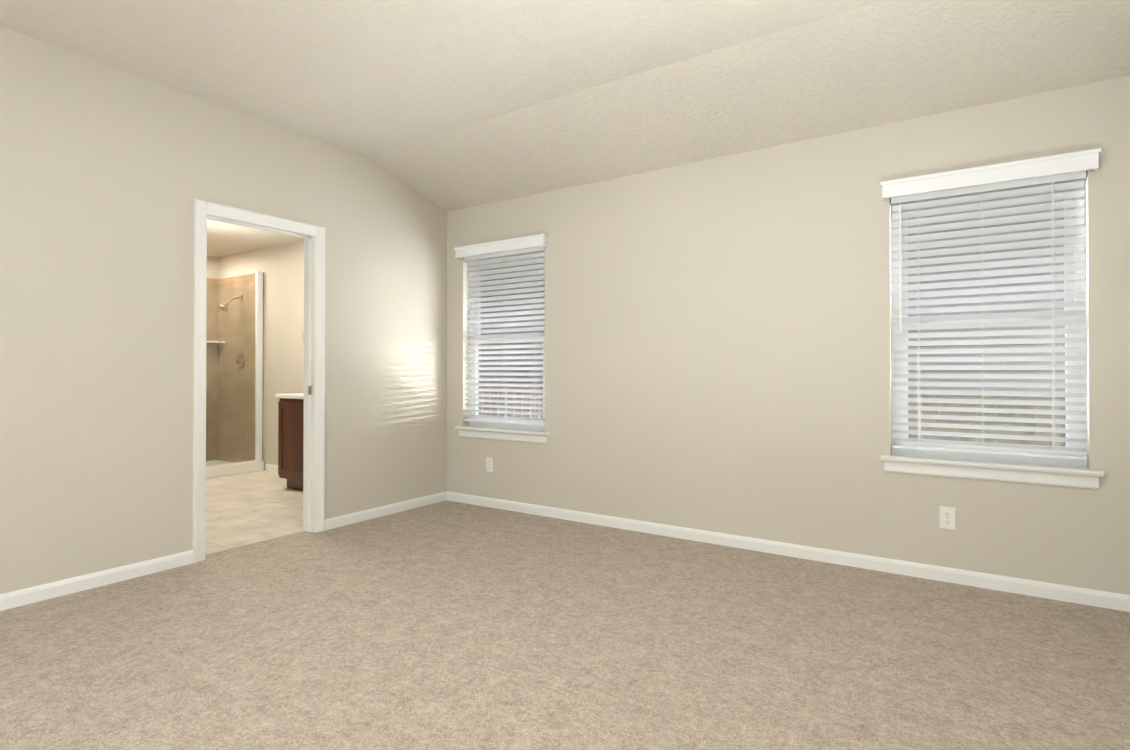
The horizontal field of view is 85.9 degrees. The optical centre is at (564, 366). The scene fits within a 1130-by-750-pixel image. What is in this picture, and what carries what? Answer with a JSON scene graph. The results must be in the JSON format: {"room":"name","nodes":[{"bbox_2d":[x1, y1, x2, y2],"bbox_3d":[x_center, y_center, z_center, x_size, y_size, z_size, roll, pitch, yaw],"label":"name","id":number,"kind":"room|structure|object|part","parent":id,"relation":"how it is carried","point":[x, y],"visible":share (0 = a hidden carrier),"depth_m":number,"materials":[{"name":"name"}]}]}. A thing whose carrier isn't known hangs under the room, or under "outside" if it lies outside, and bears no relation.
{"room":"empty bedroom","nodes":[
{"label":"empty bedroom","id":0,"kind":"room"},
{"bbox_2d":[207,256,218,278],"bbox_3d":[-4.923,-0.175,6.163,0.150,2.620,2.660,0,0,34],"label":"wall","id":1,"kind":"structure","parent":0,"point":[213,267],"depth_m":7.18,"materials":[{"name":"paint"}]},
{"bbox_2d":[206,278,217,460],"bbox_3d":[-4.402,0.049,6.798,0.012,2.180,0.998,0,0,34],"label":"shower wall tile","id":2,"kind":"structure","parent":1,"relation":"attached to","point":[209,323],"depth_m":7.16,"materials":[{"name":"beige tile"}]},
{"bbox_2d":[0,27,446,593],"bbox_3d":[-2.676,-0.337,2.746,0.120,2.900,5.860,0,0,34],"label":"wall","id":3,"kind":"structure","parent":0,"point":[108,173],"depth_m":3.26,"materials":[{"name":"paint"}]},
{"bbox_2d":[0,550,193,610],"bbox_3d":[-3.130,1.071,1.934,0.014,0.073,3.660,0,0,34],"label":"baseboard","id":4,"kind":"structure","parent":3,"relation":"attached to","point":[13,599],"depth_m":3.05,"materials":[{"name":"white paint"}]},
{"bbox_2d":[193,199,324,562],"bbox_3d":[-1.939,0.083,3.850,0.154,2.074,0.838,0,0,34],"label":"door frame","id":5,"kind":"structure","parent":3,"relation":"attached to","point":[202,208],"depth_m":4.10,"materials":[{"name":"white paint"}]},
{"bbox_2d":[325,491,447,529],"bbox_3d":[-1.335,1.089,4.631,0.014,0.073,1.140,0,0,34],"label":"baseboard","id":6,"kind":"structure","parent":3,"relation":"attached to","point":[330,523],"depth_m":4.57,"materials":[{"name":"white paint"}]},
{"bbox_2d":[206,470,304,553],"bbox_3d":[-3.361,1.189,5.204,3.805,0.120,2.810,0,0,34],"label":"floor","id":7,"kind":"structure","parent":0,"point":[242,509],"depth_m":4.78,"materials":[{"name":"beige tile"}]},
{"bbox_2d":[206,460,263,478],"bbox_3d":[-3.977,1.082,6.516,0.995,0.110,0.980,0,0,34],"label":"shower base","id":8,"kind":"object","parent":7,"relation":"on","point":[222,468],"visible":0.46,"depth_m":6.41,"materials":[{"name":"white ceramic"}]},
{"bbox_2d":[255,271,262,460],"bbox_3d":[-3.613,-0.009,6.281,0.040,2.070,0.980,0,0,34],"label":"shower frame","id":9,"kind":"object","parent":8,"relation":"on","point":[258,354],"visible":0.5,"depth_m":6.65,"materials":[{"name":"white plastic"}]},
{"bbox_2d":[206,284,255,464],"bbox_3d":[-3.624,0.084,6.263,0.008,1.858,0.890,0,0,34],"label":"shower door","id":10,"kind":"structure","parent":9,"relation":"attached to","point":[229,314],"depth_m":6.40,"materials":[{"name":"clear glass"}]},
{"bbox_2d":[275,393,303,490],"bbox_3d":[-1.891,0.640,5.403,1.514,0.980,0.544,0,0,34],"label":"bathroom vanity","id":11,"kind":"object","parent":7,"relation":"on","point":[294,483],"depth_m":5.50,"materials":[{"name":"brown wood"}]},
{"bbox_3d":[-1.891,0.220,5.406,1.514,0.140,0.544,0,0,34],"label":"bathroom vanity top","id":12,"kind":"part","parent":11,"relation":"part of","materials":[{"name":"white stone"}]},
{"bbox_2d":[207,219,303,256],"bbox_3d":[-3.309,-1.371,5.186,3.630,0.120,2.510,0,0,34],"label":"ceiling","id":13,"kind":"structure","parent":0,"point":[225,239],"depth_m":6.24,"materials":[{"name":"paint"}]},
{"bbox_2d":[0,0,880,155],"bbox_3d":[-1.007,-1.627,1.228,4.350,0.120,4.870,0,0,34],"label":"ceiling","id":14,"kind":"structure","parent":0,"point":[365,77],"depth_m":2.95,"materials":[{"name":"paint"}]},
{"bbox_2d":[0,500,1129,749],"bbox_3d":[-0.751,1.165,1.544,4.595,0.120,6.010,0,0,34],"label":"floor carpet","id":15,"kind":"object","parent":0,"point":[446,624],"visible":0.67,"depth_m":2.36,"materials":[{"name":"beige carpet"}]},
{"bbox_2d":[219,75,1129,594],"bbox_3d":[-0.711,-0.182,5.046,8.400,2.620,0.150,0,0,34],"label":"wall","id":16,"kind":"structure","parent":0,"point":[719,345],"depth_m":3.65,"materials":[{"name":"paint"}]},
{"bbox_2d":[218,273,262,462],"bbox_3d":[-3.732,0.050,6.959,0.950,2.180,0.012,0,0,34],"label":"shower wall tile","id":17,"kind":"structure","parent":16,"relation":"attached to","point":[247,282],"depth_m":6.98,"materials":[{"name":"beige tile"}]},
{"bbox_2d":[219,296,244,369],"bbox_3d":[-3.757,-0.389,6.825,0.170,0.859,0.249,0,0,34],"label":"shower head","id":18,"kind":"object","parent":17,"relation":"attached to","point":[240,355],"depth_m":6.88},
{"bbox_2d":[265,464,277,472],"bbox_3d":[-2.833,1.100,6.353,1.070,0.073,0.014,0,0,34],"label":"baseboard","id":19,"kind":"structure","parent":16,"relation":"attached to","point":[271,468],"depth_m":6.55,"materials":[{"name":"white paint"}]},
{"bbox_2d":[486,457,492,471],"bbox_3d":[-0.606,0.787,4.874,0.070,0.114,0.008,0,0,34],"label":"outlet","id":20,"kind":"object","parent":16,"relation":"attached to","point":[490,467],"visible":1,"depth_m":4.87,"materials":[{"name":"white plastic"}]},
{"bbox_2d":[455,426,549,443],"bbox_3d":[-0.486,0.538,4.835,0.925,0.088,0.145,0,0,34],"label":"window sill","id":21,"kind":"structure","parent":16,"relation":"attached to","point":[518,435],"depth_m":4.77,"materials":[{"name":"white paint"}]},
{"bbox_2d":[469,257,544,430],"bbox_3d":[-0.440,-0.213,4.908,0.835,1.420,0.070,0,0,34],"label":"window","id":22,"kind":"structure","parent":16,"relation":"in","point":[499,425],"depth_m":5.00,"materials":[{"name":"white plastic"}]},
{"bbox_2d":[454,234,548,429],"bbox_3d":[-0.502,-0.250,4.816,0.911,1.472,0.129,0,0,34],"label":"window blind","id":23,"kind":"object","parent":22,"relation":"attached to","point":[522,248],"visible":0.94,"depth_m":4.82,"materials":[{"name":"white plastic"}]},
{"bbox_2d":[477,260,544,417],"bbox_3d":[-0.441,-0.218,4.907,0.695,1.270,0.035,0,0,34],"label":"window panel","id":24,"kind":"object","parent":22,"relation":"attached to","point":[512,349],"visible":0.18,"depth_m":4.91,"materials":[{"name":"clear glass"}]},
{"bbox_2d":[448,491,1129,611],"bbox_3d":[0.792,1.084,3.939,4.320,0.073,0.014,0,0,34],"label":"baseboard","id":25,"kind":"structure","parent":16,"relation":"attached to","point":[1059,592],"depth_m":3.43,"materials":[{"name":"white paint"}]},
{"bbox_2d":[939,506,954,529],"bbox_3d":[1.983,0.786,3.150,0.070,0.114,0.008,0,0,34],"label":"outlet","id":26,"kind":"object","parent":16,"relation":"attached to","point":[944,518],"visible":1,"depth_m":3.15,"materials":[{"name":"white plastic"}]},
{"bbox_2d":[891,178,1086,466],"bbox_3d":[2.174,-0.224,3.168,0.825,1.420,0.070,0,0,34],"label":"window","id":27,"kind":"structure","parent":16,"relation":"in","point":[1008,458],"depth_m":3.06,"materials":[{"name":"white plastic"}]},
{"bbox_2d":[908,200,1065,445],"bbox_3d":[2.173,-0.229,3.167,0.685,1.270,0.035,0,0,34],"label":"window panel","id":28,"kind":"object","parent":27,"relation":"attached to","point":[1046,417],"visible":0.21,"depth_m":3.14,"materials":[{"name":"clear glass"}]},
{"bbox_2d":[880,148,1100,463],"bbox_3d":[2.112,-0.261,3.075,0.901,1.472,0.129,0,0,34],"label":"window blind","id":29,"kind":"object","parent":27,"relation":"attached to","point":[1048,174],"visible":0.98,"depth_m":3.07,"materials":[{"name":"white plastic"}]},
{"bbox_2d":[880,454,1103,488],"bbox_3d":[2.128,0.527,3.094,0.915,0.088,0.145,0,0,34],"label":"window sill","id":30,"kind":"structure","parent":16,"relation":"attached to","point":[1060,475],"depth_m":3.02,"materials":[{"name":"white paint"}]},
{"bbox_2d":[366,0,1129,211],"bbox_3d":[0.578,-1.496,3.608,4.350,0.350,0.850,0,0,34],"label":"ceiling","id":31,"kind":"structure","parent":0,"point":[881,62],"depth_m":3.18,"materials":[{"name":"paint"}]},
{"label":"outside","id":32,"kind":"structure","parent":0,"visible":0},
{"bbox_3d":[5.689,2.244,11.576,28.000,0.150,17.840,0,0,34],"label":"ground","id":33,"kind":"structure","parent":32,"visible":0},
{"bbox_2d":[478,386,1065,446],"bbox_3d":[3.279,1.205,6.159,18.000,1.860,0.060,0,0,34],"label":"fence","id":34,"kind":"object","parent":33,"relation":"on","point":[991,440],"depth_m":5.78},
{"bbox_2d":[478,200,1065,445],"bbox_3d":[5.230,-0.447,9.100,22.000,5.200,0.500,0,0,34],"label":"house","id":35,"kind":"structure","parent":33,"relation":"on","point":[982,346],"depth_m":8.51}
]}

